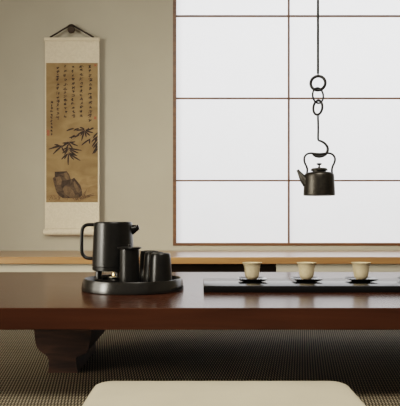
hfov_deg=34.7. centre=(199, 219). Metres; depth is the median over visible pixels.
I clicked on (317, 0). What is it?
rod
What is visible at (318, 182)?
kettle
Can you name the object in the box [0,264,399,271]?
wall
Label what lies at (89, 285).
serving tray
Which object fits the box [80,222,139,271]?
teapot
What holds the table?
on the floor
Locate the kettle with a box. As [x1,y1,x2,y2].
[297,152,335,195]
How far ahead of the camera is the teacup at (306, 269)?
2.08 m
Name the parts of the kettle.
spout, lid, handle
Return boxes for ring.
[309,75,326,91]
[312,87,323,103]
[312,99,323,115]
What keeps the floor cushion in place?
on the floor
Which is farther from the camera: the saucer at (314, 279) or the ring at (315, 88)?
the ring at (315, 88)
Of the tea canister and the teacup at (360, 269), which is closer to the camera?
the tea canister
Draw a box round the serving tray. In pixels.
[81,274,183,294]
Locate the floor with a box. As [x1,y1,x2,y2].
[0,330,399,405]
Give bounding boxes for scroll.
[43,24,99,235]
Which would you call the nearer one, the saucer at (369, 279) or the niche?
the saucer at (369, 279)
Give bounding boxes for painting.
[46,63,97,201]
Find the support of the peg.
attached to the wall at (136, 36)
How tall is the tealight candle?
0.028 m
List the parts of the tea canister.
lid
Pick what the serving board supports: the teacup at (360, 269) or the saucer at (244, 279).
the saucer at (244, 279)
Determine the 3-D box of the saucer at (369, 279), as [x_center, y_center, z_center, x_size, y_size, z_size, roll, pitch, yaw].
[0.529,0.196,2.105,0.092,0.011,0.092,0,0,0]
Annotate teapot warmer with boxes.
[95,271,119,281]
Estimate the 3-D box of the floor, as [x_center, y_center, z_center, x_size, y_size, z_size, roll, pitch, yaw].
[0.000,0.498,0.800,6.400,0.050,6.600,0,0,0]
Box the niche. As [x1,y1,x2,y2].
[171,264,275,271]
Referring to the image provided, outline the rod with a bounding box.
[317,0,318,75]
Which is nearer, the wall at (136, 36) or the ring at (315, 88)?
the ring at (315, 88)
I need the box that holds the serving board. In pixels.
[203,278,399,292]
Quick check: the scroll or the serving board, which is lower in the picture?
the serving board
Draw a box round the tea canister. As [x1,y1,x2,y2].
[117,244,141,281]
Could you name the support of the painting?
attached to the scroll
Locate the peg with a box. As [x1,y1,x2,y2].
[67,26,74,32]
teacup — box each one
[139,250,155,281]
[143,251,162,281]
[149,253,171,281]
[242,262,261,278]
[297,262,315,278]
[351,262,370,278]
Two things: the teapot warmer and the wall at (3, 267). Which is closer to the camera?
the teapot warmer
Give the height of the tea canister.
0.134 m
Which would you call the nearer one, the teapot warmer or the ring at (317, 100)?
the teapot warmer
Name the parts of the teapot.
handle, spout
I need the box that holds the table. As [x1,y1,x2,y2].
[0,272,399,372]
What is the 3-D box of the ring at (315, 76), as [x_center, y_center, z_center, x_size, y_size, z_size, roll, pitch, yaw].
[0.406,-0.470,2.200,0.059,0.058,0.010,0,0,14]
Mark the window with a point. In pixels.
(245, 123)
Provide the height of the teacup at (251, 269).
0.056 m
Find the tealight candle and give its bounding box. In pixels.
[108,273,118,279]
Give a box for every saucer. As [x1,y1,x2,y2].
[237,277,266,281]
[291,277,322,281]
[344,277,377,281]
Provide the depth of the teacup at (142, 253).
2.12 m
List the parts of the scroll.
rod, hanging cord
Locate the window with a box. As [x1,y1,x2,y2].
[173,0,399,245]
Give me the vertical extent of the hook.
0.153 m
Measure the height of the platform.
0.036 m
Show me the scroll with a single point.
(71, 63)
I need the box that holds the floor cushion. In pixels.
[82,381,365,405]
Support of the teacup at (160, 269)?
on the serving tray
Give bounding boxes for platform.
[0,251,399,263]
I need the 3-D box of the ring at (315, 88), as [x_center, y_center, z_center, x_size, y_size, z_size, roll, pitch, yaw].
[0.406,-0.428,2.200,0.058,0.058,0.007,0,0,-36]
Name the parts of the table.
leg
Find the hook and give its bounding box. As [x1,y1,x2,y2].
[313,114,328,157]
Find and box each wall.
[0,0,399,250]
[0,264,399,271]
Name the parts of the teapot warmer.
post, dish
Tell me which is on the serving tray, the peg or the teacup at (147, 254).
the teacup at (147, 254)

